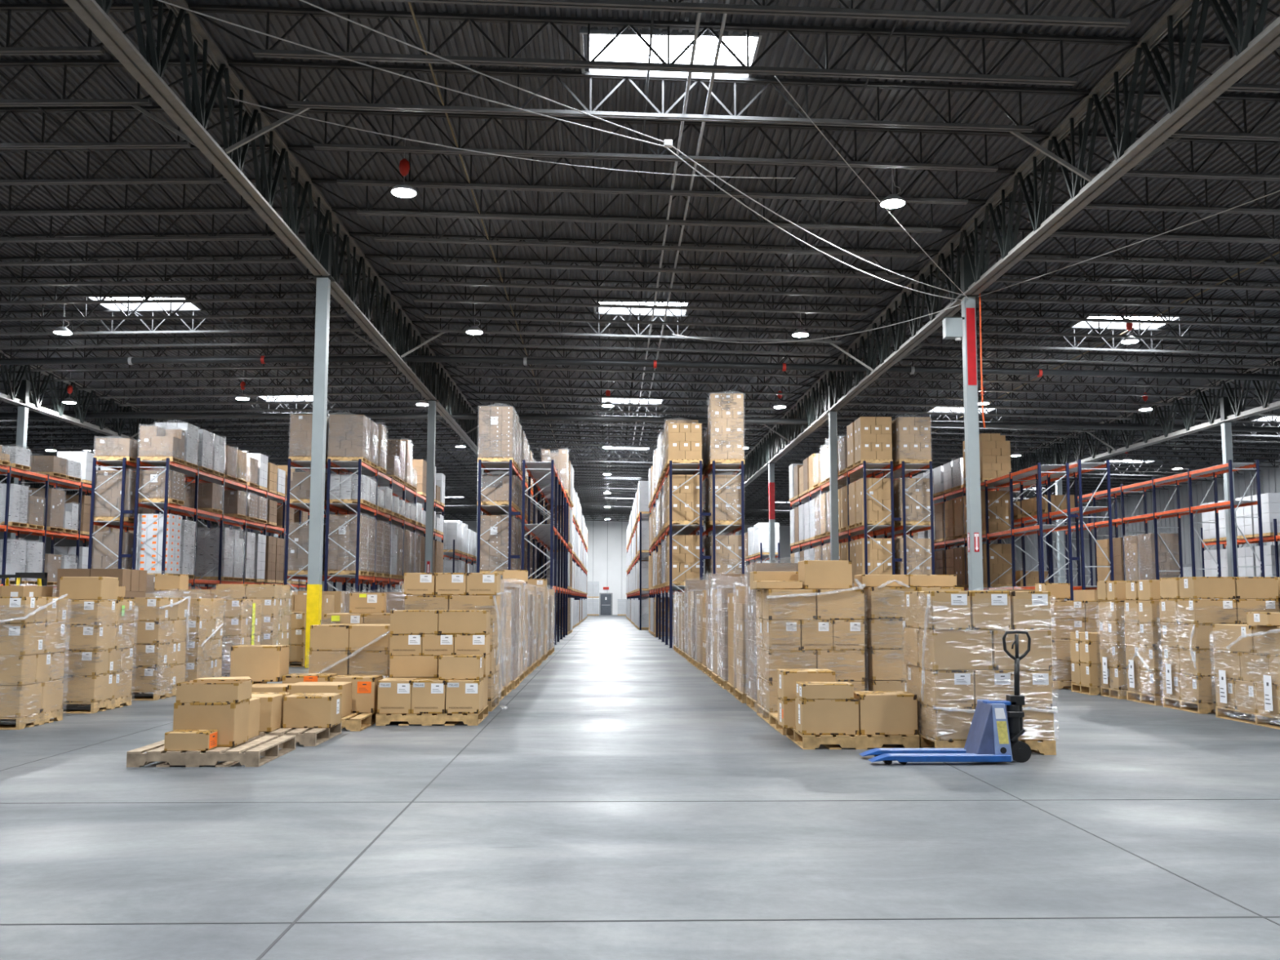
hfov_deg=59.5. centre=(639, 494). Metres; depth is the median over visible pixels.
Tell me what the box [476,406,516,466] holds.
load
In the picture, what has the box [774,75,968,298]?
cable
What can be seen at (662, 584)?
load
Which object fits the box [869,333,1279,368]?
joist
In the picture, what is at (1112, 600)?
load
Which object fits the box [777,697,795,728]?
cardboard box
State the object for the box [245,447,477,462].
joist
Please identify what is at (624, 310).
window
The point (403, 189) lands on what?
lamp
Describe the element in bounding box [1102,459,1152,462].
window
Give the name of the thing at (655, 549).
load
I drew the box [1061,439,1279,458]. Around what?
joist
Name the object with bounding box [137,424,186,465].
load
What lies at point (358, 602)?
cardboard box
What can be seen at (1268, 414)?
joist
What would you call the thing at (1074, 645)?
cardboard box
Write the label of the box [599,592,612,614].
door
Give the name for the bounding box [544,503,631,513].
joist
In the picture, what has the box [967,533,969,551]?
fire extinguisher sign
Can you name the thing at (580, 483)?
joist
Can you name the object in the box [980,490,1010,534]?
load
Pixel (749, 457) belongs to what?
joist
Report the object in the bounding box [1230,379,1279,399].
joist
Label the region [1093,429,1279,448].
joist
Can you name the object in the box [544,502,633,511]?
joist
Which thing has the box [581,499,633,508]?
joist
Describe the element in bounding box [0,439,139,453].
joist
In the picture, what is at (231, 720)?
cardboard box
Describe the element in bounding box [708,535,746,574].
load
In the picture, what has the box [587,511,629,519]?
joist
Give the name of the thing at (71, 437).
joist
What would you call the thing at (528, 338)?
joist
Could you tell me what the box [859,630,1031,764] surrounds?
jack
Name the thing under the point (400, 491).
rack
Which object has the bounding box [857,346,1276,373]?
joist
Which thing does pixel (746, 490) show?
joist
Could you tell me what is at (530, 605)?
load
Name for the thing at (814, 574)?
cardboard box
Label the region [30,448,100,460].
joist
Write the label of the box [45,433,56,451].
lamp
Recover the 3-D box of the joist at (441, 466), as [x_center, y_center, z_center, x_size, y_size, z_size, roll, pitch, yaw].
[-16.113,-1.995,70.266,14.981,1.034,0.155,0,-5,-2]
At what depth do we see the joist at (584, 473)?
74.15 m
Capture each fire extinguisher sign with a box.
[426,560,430,573]
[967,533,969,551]
[973,532,979,551]
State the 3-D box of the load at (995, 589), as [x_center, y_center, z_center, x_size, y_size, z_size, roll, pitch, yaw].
[7.589,2.751,21.957,1.150,1.739,1.050,0,-5,-2]
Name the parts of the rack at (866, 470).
upright post, upright post, upright post, upright post, upright post, upright post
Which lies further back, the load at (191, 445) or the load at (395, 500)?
the load at (395, 500)
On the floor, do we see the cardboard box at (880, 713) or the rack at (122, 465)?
the rack at (122, 465)
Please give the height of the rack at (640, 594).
6.040 m
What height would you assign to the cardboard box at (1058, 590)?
0.280 m
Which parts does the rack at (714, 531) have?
upright post, upright post, upright post, upright post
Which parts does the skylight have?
skylight pane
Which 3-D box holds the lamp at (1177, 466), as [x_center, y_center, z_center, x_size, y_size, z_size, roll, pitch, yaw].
[30.878,-1.799,64.388,0.500,0.725,0.500,0,-5,-2]
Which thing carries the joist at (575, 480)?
on the girder
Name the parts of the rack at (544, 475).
upright post, upright post, upright post, upright post, upright post, upright post, upright post, upright post, upright post, upright post, upright post, upright post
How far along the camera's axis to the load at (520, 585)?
21.01 m
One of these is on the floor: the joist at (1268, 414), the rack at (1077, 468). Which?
the rack at (1077, 468)
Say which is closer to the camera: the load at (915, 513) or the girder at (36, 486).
the load at (915, 513)
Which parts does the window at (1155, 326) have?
skylight pane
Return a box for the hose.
[978,293,985,427]
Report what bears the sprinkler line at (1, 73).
attached to the joist
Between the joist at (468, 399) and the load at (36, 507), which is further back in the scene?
the joist at (468, 399)
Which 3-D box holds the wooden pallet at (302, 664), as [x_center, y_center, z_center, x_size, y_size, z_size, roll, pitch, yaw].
[-8.258,3.910,26.003,1.150,0.140,1.050,0,-5,-2]
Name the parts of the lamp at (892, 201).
power cord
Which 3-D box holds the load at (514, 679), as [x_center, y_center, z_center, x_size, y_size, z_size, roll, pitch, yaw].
[-2.760,2.475,19.776,1.252,1.839,1.049,0,-5,-2]
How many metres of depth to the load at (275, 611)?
23.11 m
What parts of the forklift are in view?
guard post, guard post, guard post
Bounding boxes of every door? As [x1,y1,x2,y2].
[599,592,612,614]
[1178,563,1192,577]
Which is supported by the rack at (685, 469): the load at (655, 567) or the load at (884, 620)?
the load at (655, 567)
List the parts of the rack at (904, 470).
upright post, upright post, upright post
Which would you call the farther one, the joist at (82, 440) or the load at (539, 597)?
the joist at (82, 440)
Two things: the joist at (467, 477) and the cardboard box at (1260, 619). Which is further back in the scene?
the joist at (467, 477)
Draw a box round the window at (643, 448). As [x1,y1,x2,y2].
[600,446,649,449]
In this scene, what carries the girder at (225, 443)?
on the steel column
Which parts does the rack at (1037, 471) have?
upright post, upright post, upright post, upright post, upright post, upright post, upright post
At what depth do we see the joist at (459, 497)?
98.62 m
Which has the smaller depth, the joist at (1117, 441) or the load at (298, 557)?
the load at (298, 557)
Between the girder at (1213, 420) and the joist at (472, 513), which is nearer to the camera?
the girder at (1213, 420)
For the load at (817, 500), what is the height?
1.840 m
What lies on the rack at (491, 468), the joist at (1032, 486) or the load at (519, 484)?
the load at (519, 484)
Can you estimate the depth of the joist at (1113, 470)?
66.08 m
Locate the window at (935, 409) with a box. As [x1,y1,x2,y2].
[925,399,995,413]
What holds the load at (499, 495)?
on the rack at (491, 468)
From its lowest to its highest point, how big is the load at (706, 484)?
1.739 m
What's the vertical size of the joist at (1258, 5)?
1.034 m
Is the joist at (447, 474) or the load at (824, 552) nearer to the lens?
the load at (824, 552)
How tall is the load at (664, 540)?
1.639 m
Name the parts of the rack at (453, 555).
upright post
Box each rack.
[0,464,182,587]
[87,457,285,589]
[132,457,306,591]
[284,458,406,592]
[324,458,444,592]
[435,539,476,573]
[476,459,541,584]
[521,459,572,644]
[556,516,587,599]
[626,511,658,630]
[648,460,711,648]
[681,460,744,592]
[745,542,779,565]
[790,461,902,574]
[839,461,934,574]
[926,462,1079,600]
[956,459,1114,590]
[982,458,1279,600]
[1044,459,1265,600]
[1200,519,1279,577]
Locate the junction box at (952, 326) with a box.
[942,316,964,340]
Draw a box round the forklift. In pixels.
[0,572,47,586]
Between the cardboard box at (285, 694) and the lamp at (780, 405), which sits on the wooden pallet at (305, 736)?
the cardboard box at (285, 694)
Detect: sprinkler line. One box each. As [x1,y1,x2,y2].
[0,71,477,486]
[0,229,301,413]
[0,312,288,448]
[408,2,559,451]
[616,0,655,497]
[699,0,909,417]
[750,141,1279,503]
[791,251,1279,505]
[906,321,1279,477]
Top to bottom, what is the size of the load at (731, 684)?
1.639 m
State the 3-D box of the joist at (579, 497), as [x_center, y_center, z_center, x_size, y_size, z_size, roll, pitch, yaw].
[-1.829,0.765,99.075,14.981,1.034,0.155,0,-5,-2]
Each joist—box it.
[0,3,169,55]
[0,59,210,106]
[0,105,244,149]
[0,144,273,185]
[0,177,295,216]
[0,206,317,242]
[0,231,336,266]
[0,253,353,286]
[0,273,367,304]
[0,290,380,320]
[0,306,391,335]
[0,320,399,349]
[0,333,399,358]
[0,371,44,391]
[0,380,66,399]
[0,388,86,407]
[0,403,123,422]
[0,409,133,428]
[0,417,152,434]
[0,422,164,439]
[0,428,139,444]
[0,433,130,449]
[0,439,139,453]
[0,475,52,486]
[1,345,408,371]
[2,395,105,412]
[2,480,77,491]
[6,444,95,455]
[26,484,84,493]
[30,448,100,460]
[33,362,412,381]
[52,366,410,390]
[75,375,418,398]
[96,383,442,405]
[115,391,453,412]
[130,398,458,419]
[146,405,463,425]
[166,412,449,431]
[176,418,470,436]
[187,4,1140,85]
[198,423,466,441]
[212,428,471,446]
[224,433,475,450]
[225,438,475,454]
[226,59,1091,133]
[236,442,475,458]
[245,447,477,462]
[260,106,1050,171]
[264,451,477,466]
[284,462,486,474]
[287,144,1016,204]
[294,454,477,469]
[295,459,484,472]
[295,468,477,479]
[311,177,986,233]
[330,206,962,257]
[348,231,939,279]
[359,0,1161,27]
[364,253,919,297]
[377,273,902,315]
[390,290,887,329]
[399,489,477,499]
[401,306,873,343]
[406,501,477,510]
[411,320,860,355]
[421,333,848,364]
[423,507,486,515]
[428,345,838,377]
[435,471,485,482]
[435,498,477,508]
[435,502,477,511]
[435,506,484,514]
[436,511,483,519]
[438,511,476,518]
[439,465,477,476]
[440,509,476,517]
[443,365,820,395]
[444,362,825,386]
[444,474,487,484]
[444,476,477,487]
[444,480,477,489]
[444,482,477,492]
[444,484,477,494]
[444,487,477,497]
[444,492,477,501]
[444,494,477,502]
[444,497,477,504]
[444,497,477,506]
[444,504,477,512]
[444,513,476,520]
[449,375,811,403]
[456,383,804,410]
[461,391,796,417]
[466,398,791,417]
[471,405,784,429]
[475,411,772,435]
[520,420,773,439]
[520,424,768,444]
[521,429,764,449]
[524,434,759,451]
[527,439,755,455]
[528,444,751,459]
[528,448,747,463]
[532,452,653,466]
[532,456,698,471]
[537,458,698,474]
[544,493,635,503]
[544,500,634,510]
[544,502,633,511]
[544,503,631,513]
[547,497,634,506]
[570,462,649,476]
[572,466,648,479]
[573,469,648,481]
[573,472,648,484]
[573,475,648,487]
[573,477,648,489]
[574,480,639,491]
[574,483,635,493]
[577,485,635,496]
[577,488,635,497]
[577,490,634,500]
[578,493,634,502]
[580,495,632,505]
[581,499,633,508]
[581,506,632,515]
[582,507,632,515]
[583,509,631,517]
[584,512,629,519]
[584,514,629,521]
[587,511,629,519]
[703,517,790,524]
[743,480,789,490]
[743,482,789,493]
[743,484,789,495]
[743,487,789,497]
[743,489,789,499]
[744,492,789,502]
[744,494,804,504]
[744,497,798,507]
[744,497,799,506]
[744,499,798,509]
[744,501,804,511]
[744,503,797,512]
[744,505,798,514]
[744,506,795,515]
[744,508,790,517]
[744,510,790,519]
[744,511,790,519]
[744,513,790,521]
[744,515,790,523]
[746,476,789,488]
[748,474,872,485]
[749,457,943,473]
[749,461,924,476]
[752,471,915,483]
[755,467,925,479]
[760,453,948,468]
[760,466,928,476]
[761,444,1013,463]
[770,435,1041,457]
[775,450,963,466]
[778,441,1031,461]
[781,426,1069,448]
[791,425,1083,443]
[795,431,1055,452]
[803,401,1134,423]
[805,408,1116,431]
[807,414,1100,437]
[810,393,1155,419]
[818,385,1173,413]
[826,377,1196,405]
[840,371,1220,397]
[846,357,1247,388]
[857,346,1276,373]
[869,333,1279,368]
[882,320,1279,355]
[897,306,1279,342]
[913,289,1279,327]
[932,271,1279,310]
[950,250,1279,290]
[973,226,1279,268]
[999,200,1279,244]
[1010,463,1210,481]
[1011,467,1195,484]
[1013,460,1223,478]
[1013,484,1131,497]
[1013,486,1119,499]
[1013,488,1107,501]
[1013,491,1098,503]
[1016,471,1182,487]
[1016,481,1142,494]
[1022,456,1261,475]
[1025,479,1152,492]
[1029,168,1279,214]
[1030,452,1279,471]
[1034,475,1168,489]
[1036,448,1279,467]
[1049,443,1279,463]
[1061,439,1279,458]
[1064,133,1279,181]
[1078,433,1279,453]
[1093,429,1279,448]
[1106,89,1279,141]
[1112,422,1279,443]
[1124,416,1279,437]
[1142,410,1279,426]
[1156,38,1279,93]
[1161,403,1279,423]
[1182,395,1279,416]
[1204,387,1279,408]
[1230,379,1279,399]
[1245,0,1279,17]
[1257,368,1279,385]
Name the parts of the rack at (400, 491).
upright post, upright post, upright post, upright post, upright post, upright post, upright post, upright post, upright post, upright post, upright post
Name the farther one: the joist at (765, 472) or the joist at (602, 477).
the joist at (602, 477)
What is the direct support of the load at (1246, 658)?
on the floor
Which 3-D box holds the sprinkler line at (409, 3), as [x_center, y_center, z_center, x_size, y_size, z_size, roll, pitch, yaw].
[-4.479,-3.699,54.490,0.040,0.040,92.000,0,-5,-2]
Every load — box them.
[0,444,10,466]
[0,483,29,527]
[0,537,26,585]
[0,585,53,596]
[0,596,70,729]
[1,444,31,471]
[20,495,45,529]
[22,541,44,585]
[28,488,66,532]
[29,455,67,479]
[35,553,62,586]
[53,553,77,585]
[56,568,146,597]
[57,502,79,533]
[62,459,81,482]
[62,600,138,713]
[91,529,133,568]
[93,436,139,463]
[93,469,142,522]
[117,597,190,700]
[135,514,182,574]
[136,571,164,593]
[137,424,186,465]
[138,468,184,505]
[141,501,154,514]
[145,591,213,598]
[155,422,199,469]
[163,587,199,593]
[176,589,216,597]
[179,520,195,578]
[182,483,223,514]
[182,598,226,681]
[195,526,235,581]
[197,429,214,473]
[209,434,225,477]
[209,528,245,581]
[213,583,292,654]
[219,444,237,481]
[221,600,262,676]
[223,489,247,519]
[235,449,247,484]
[239,532,255,582]
[245,457,258,488]
[246,492,257,521]
[253,496,267,524]
[282,595,334,662]
[284,521,325,575]
[288,413,329,464]
[289,469,327,506]
[289,589,306,595]
[297,591,348,613]
[306,623,390,679]
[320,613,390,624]
[324,514,368,575]
[327,414,370,465]
[329,473,370,506]
[343,590,421,613]
[366,517,377,576]
[367,479,377,509]
[368,420,378,469]
[375,520,384,577]
[376,423,386,474]
[377,486,392,515]
[377,488,385,512]
[382,520,391,577]
[384,454,399,481]
[386,439,405,484]
[390,525,398,578]
[390,589,400,592]
[391,495,399,517]
[394,527,403,579]
[396,497,405,519]
[400,440,413,488]
[401,583,404,592]
[402,595,502,711]
[403,529,411,579]
[404,502,410,522]
[408,532,415,573]
[409,468,417,491]
[409,502,422,526]
[409,504,416,524]
[414,533,420,573]
[421,578,506,702]
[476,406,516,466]
[476,473,515,508]
[480,515,515,575]
[481,473,519,511]
[502,591,513,695]
[503,577,525,683]
[503,586,520,688]
[514,412,519,470]
[514,519,518,569]
[517,422,521,475]
[517,520,521,569]
[518,480,521,511]
[520,430,525,476]
[520,483,522,515]
[520,523,521,569]
[522,588,529,678]
[523,582,537,670]
[524,436,528,482]
[524,487,528,519]
[524,529,527,569]
[525,444,528,484]
[526,531,527,569]
[527,594,534,674]
[528,450,532,488]
[529,533,531,578]
[530,496,533,524]
[530,535,533,578]
[535,591,542,666]
[536,586,548,660]
[536,591,543,662]
[540,448,568,495]
[546,588,549,656]
[547,589,555,653]
[548,595,553,655]
[653,450,657,496]
[653,506,656,542]
[653,549,656,589]
[653,597,674,637]
[654,552,657,588]
[655,455,657,493]
[655,499,658,541]
[656,457,658,489]
[656,502,658,539]
[656,551,658,588]
[657,431,662,483]
[657,436,661,486]
[657,500,661,537]
[657,544,662,587]
[658,490,662,535]
[658,548,662,587]
[660,431,664,479]
[661,492,664,533]
[661,541,663,586]
[662,431,665,475]
[662,478,668,528]
[662,484,665,531]
[663,418,699,471]
[663,536,677,586]
[663,539,665,586]
[666,422,702,467]
[666,475,703,526]
[666,534,699,586]
[672,593,676,650]
[674,592,681,653]
[677,595,682,655]
[680,591,688,657]
[684,578,708,660]
[686,591,693,663]
[690,591,702,666]
[694,594,702,670]
[701,590,707,674]
[702,436,705,475]
[703,429,709,471]
[703,537,709,580]
[705,480,709,528]
[705,573,747,678]
[706,390,745,467]
[706,475,741,527]
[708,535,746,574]
[710,587,721,683]
[716,587,735,688]
[726,592,736,695]
[733,582,755,702]
[744,556,802,711]
[753,589,868,724]
[813,454,821,488]
[813,495,826,539]
[813,546,821,559]
[819,444,828,485]
[819,493,828,537]
[821,543,826,559]
[825,435,844,482]
[826,491,830,535]
[826,542,841,560]
[837,440,840,477]
[838,435,847,475]
[838,488,840,533]
[839,543,840,560]
[840,485,848,532]
[840,542,848,560]
[846,422,856,471]
[848,481,856,529]
[849,540,856,585]
[851,586,964,691]
[853,416,893,466]
[855,478,894,527]
[856,537,892,574]
[891,415,932,466]
[893,477,933,527]
[894,537,931,574]
[902,591,1058,755]
[951,457,964,490]
[954,497,964,539]
[954,546,965,588]
[962,440,965,487]
[963,495,967,537]
[965,546,968,588]
[967,586,1022,591]
[979,433,1010,482]
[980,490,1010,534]
[982,543,1012,587]
[989,589,1064,600]
[1013,501,1026,519]
[1015,570,1048,586]
[1021,497,1035,517]
[1033,494,1075,515]
[1050,600,1099,688]
[1073,589,1111,600]
[1095,600,1140,698]
[1111,600,1150,600]
[1122,600,1179,705]
[1123,535,1140,581]
[1137,533,1179,580]
[1156,599,1279,713]
[1208,624,1279,729]
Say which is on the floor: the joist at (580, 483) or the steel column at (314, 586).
the steel column at (314, 586)
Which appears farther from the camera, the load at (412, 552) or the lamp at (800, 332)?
the load at (412, 552)
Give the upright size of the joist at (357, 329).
1.034 m
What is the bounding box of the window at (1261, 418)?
[1249,416,1279,420]
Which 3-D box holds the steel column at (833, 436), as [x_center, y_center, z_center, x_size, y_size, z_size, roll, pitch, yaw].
[7.279,0.699,41.989,0.440,9.611,0.400,0,-5,-2]
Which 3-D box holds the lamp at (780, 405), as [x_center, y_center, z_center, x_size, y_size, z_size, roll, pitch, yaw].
[5.740,-4.020,45.978,0.500,0.938,0.500,0,-5,-2]
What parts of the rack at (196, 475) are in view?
upright post, upright post, upright post, upright post, upright post, upright post, upright post, upright post, upright post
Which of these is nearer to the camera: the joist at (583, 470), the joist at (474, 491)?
the joist at (583, 470)
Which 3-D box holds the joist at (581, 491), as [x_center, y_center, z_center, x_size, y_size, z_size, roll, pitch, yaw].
[-1.631,0.092,91.976,14.981,1.034,0.155,0,-5,-2]
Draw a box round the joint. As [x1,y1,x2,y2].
[0,628,1279,959]
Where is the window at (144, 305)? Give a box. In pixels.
[87,296,201,309]
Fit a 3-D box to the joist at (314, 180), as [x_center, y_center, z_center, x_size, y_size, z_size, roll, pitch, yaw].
[0.245,-6.306,24.538,14.981,1.034,0.155,0,-5,-2]
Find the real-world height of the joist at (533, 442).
1.034 m
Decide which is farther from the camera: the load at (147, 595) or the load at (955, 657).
the load at (147, 595)
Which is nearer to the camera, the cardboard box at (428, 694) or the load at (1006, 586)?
the cardboard box at (428, 694)
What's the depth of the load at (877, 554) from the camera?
38.42 m
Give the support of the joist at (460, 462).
on the girder
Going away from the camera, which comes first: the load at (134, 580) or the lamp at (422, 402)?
the load at (134, 580)
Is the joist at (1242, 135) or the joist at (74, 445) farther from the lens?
the joist at (74, 445)
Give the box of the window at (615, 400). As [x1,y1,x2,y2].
[598,397,662,404]
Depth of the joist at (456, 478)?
77.41 m
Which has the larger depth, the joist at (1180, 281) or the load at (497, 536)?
the load at (497, 536)
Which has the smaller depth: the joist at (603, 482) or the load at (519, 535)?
the load at (519, 535)
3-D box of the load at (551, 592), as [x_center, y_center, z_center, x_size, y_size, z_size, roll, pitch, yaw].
[-3.132,3.671,32.916,1.249,1.940,1.047,0,-5,-2]
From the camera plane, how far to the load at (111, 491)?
36.02 m
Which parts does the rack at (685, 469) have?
upright post, upright post, upright post, upright post, upright post, upright post, upright post, upright post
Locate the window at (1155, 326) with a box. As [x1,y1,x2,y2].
[1067,305,1181,328]
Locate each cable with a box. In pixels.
[156,0,962,300]
[227,97,795,178]
[299,0,964,295]
[671,303,963,343]
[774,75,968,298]
[977,190,1279,297]
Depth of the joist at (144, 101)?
18.93 m
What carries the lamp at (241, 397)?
hanging from the joist at (212, 386)
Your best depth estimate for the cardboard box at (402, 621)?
14.25 m
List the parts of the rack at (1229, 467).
upright post, upright post, upright post, upright post, upright post, upright post, upright post, upright post, upright post, upright post, upright post, upright post, upright post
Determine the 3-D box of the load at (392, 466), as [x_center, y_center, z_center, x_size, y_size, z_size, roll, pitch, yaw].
[-9.687,-0.984,42.028,1.191,0.939,1.090,0,-5,-2]
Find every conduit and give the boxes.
[632,0,703,444]
[639,0,729,444]
[1247,469,1257,546]
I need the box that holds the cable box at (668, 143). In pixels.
[663,139,672,147]
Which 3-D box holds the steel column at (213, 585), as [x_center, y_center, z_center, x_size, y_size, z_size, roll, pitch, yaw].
[-39.722,6.735,104.622,0.440,9.262,0.400,0,-5,-2]
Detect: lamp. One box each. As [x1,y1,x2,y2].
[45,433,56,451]
[53,297,72,335]
[62,372,76,404]
[235,369,248,399]
[391,139,416,197]
[416,395,427,405]
[455,437,465,447]
[466,297,482,334]
[601,390,613,407]
[602,427,612,448]
[603,463,610,475]
[773,390,786,408]
[791,313,808,337]
[880,157,905,208]
[977,386,989,404]
[1010,443,1021,456]
[1120,322,1138,343]
[1121,452,1131,461]
[1138,386,1152,410]
[1173,462,1182,468]
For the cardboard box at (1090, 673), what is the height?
0.357 m
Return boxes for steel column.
[10,379,31,540]
[39,483,44,542]
[212,521,219,586]
[304,234,335,667]
[424,373,439,573]
[475,454,483,573]
[766,444,776,563]
[826,385,839,560]
[956,255,983,590]
[1053,452,1066,599]
[1217,397,1238,577]
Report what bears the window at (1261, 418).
attached to the ceiling
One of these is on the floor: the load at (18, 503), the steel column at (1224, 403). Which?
the steel column at (1224, 403)
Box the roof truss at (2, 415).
[0,412,1279,432]
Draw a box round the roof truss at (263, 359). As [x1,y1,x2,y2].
[0,355,1279,380]
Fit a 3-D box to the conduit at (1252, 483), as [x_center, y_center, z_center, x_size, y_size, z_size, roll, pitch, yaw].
[35.605,3.130,66.513,2.075,9.505,0.110,0,-5,-2]
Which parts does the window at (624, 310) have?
skylight pane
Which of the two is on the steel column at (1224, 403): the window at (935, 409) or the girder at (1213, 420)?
the girder at (1213, 420)
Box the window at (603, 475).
[603,475,639,479]
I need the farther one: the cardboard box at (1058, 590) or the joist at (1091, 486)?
the joist at (1091, 486)
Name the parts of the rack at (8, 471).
upright post, upright post, upright post, upright post, upright post, upright post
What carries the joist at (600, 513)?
attached to the ceiling
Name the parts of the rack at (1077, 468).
upright post, upright post, upright post, upright post, upright post, upright post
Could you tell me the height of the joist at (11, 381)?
1.034 m
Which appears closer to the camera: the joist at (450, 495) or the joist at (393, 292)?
the joist at (393, 292)
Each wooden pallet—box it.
[126,735,296,767]
[258,720,342,746]
[288,660,304,666]
[341,711,377,731]
[375,704,488,725]
[769,713,786,735]
[786,728,919,749]
[1071,683,1101,695]
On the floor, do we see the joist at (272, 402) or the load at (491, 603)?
the load at (491, 603)
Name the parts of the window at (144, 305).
skylight pane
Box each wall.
[0,531,88,554]
[186,511,960,614]
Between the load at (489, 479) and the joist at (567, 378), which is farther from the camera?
the joist at (567, 378)
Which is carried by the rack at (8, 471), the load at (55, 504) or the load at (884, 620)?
the load at (55, 504)
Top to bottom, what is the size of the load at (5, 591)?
1.739 m
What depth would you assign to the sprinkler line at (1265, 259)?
33.02 m
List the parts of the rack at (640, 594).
upright post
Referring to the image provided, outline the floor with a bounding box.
[0,614,1279,959]
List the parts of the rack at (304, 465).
upright post, upright post, upright post, upright post, upright post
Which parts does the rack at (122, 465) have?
upright post, upright post, upright post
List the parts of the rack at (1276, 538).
upright post, upright post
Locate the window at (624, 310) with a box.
[593,291,688,315]
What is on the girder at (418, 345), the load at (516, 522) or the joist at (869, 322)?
the joist at (869, 322)
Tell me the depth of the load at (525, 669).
22.24 m
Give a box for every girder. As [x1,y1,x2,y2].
[0,350,27,405]
[0,475,42,488]
[23,364,174,441]
[48,484,91,495]
[63,0,332,275]
[173,513,217,526]
[225,443,279,465]
[321,211,444,399]
[431,362,479,455]
[735,432,771,488]
[763,370,834,462]
[828,231,969,410]
[960,0,1279,295]
[1010,440,1057,472]
[1054,380,1224,465]
[1220,357,1279,421]
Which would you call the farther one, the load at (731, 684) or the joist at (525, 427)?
the joist at (525, 427)
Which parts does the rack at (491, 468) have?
upright post, upright post, upright post, upright post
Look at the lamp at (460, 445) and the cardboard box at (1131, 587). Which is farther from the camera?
the lamp at (460, 445)
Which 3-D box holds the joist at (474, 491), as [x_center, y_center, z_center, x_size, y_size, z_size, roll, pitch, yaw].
[-16.557,-0.479,86.238,14.981,1.034,0.155,0,-5,-2]
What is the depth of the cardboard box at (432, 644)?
14.23 m
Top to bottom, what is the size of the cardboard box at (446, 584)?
0.310 m
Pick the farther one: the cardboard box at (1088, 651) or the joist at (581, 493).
the joist at (581, 493)
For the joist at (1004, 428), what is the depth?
51.54 m
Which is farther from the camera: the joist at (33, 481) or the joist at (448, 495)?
the joist at (448, 495)
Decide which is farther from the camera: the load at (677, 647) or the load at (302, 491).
the load at (302, 491)
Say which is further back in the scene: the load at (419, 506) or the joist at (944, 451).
the joist at (944, 451)
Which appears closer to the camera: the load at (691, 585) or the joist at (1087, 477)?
the load at (691, 585)
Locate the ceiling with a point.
(548, 44)
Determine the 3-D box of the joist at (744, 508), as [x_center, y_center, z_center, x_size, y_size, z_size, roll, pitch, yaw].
[13.047,1.817,106.557,14.981,1.034,0.155,0,-5,-2]
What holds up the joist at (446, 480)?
on the girder
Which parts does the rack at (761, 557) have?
upright post, upright post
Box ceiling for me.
[0,0,1279,518]
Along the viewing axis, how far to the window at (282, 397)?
50.81 m
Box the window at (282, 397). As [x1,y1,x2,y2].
[258,395,329,401]
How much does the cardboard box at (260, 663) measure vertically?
0.430 m
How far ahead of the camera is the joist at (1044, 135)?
20.96 m
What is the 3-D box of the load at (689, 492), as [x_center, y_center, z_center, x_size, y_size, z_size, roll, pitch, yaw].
[1.476,0.236,36.998,1.140,1.639,1.060,0,-5,-2]
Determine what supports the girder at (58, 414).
on the steel column at (24, 389)
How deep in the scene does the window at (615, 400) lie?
51.24 m
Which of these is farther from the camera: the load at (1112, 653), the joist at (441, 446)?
the joist at (441, 446)
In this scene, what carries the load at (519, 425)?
on the rack at (491, 468)
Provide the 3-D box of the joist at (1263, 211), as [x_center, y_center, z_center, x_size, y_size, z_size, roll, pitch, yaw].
[15.368,-6.096,23.147,14.981,1.034,0.155,0,-5,-2]
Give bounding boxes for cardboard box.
[58,576,119,599]
[118,586,125,596]
[154,573,188,591]
[164,729,217,751]
[173,699,249,746]
[175,676,252,702]
[230,644,289,681]
[248,697,260,739]
[251,683,293,692]
[251,692,289,723]
[251,693,283,732]
[252,681,266,684]
[282,673,337,683]
[282,693,342,728]
[287,681,352,717]
[288,613,306,628]
[288,628,306,644]
[288,644,305,660]
[329,675,382,712]
[349,593,386,613]
[377,677,417,713]
[389,634,422,655]
[389,655,439,677]
[389,675,488,708]
[390,609,443,634]
[404,573,435,595]
[411,677,446,713]
[422,634,454,655]
[435,573,466,595]
[438,609,490,634]
[438,653,489,677]
[439,654,484,679]
[445,678,483,713]
[453,633,489,655]
[466,573,500,595]
[502,569,528,583]
[526,578,546,587]
[750,571,798,589]
[752,581,802,589]
[777,668,835,700]
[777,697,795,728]
[795,681,853,699]
[795,696,859,734]
[798,560,852,589]
[853,574,909,586]
[853,691,917,734]
[908,574,956,586]
[1035,582,1070,599]
[1070,630,1099,640]
[1070,640,1079,662]
[1071,662,1080,684]
[1079,631,1099,641]
[1079,640,1100,663]
[1080,662,1101,686]
[1097,580,1135,599]
[1106,582,1125,599]
[1125,581,1137,599]
[1137,579,1160,599]
[1160,577,1204,599]
[1178,577,1235,599]
[1232,577,1278,599]
[1246,612,1279,626]
[1277,577,1279,599]
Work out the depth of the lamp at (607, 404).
45.69 m
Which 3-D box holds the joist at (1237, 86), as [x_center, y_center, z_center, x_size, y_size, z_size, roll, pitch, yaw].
[15.517,-6.601,17.823,14.981,1.034,0.155,0,-5,-2]
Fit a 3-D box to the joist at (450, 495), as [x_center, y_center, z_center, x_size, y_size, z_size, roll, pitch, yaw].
[-16.804,0.363,95.112,14.981,1.034,0.155,0,-5,-2]
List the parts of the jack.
lift frame, data plate, plate, handle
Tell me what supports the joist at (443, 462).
on the girder
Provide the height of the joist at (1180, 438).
1.034 m
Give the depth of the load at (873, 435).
38.81 m

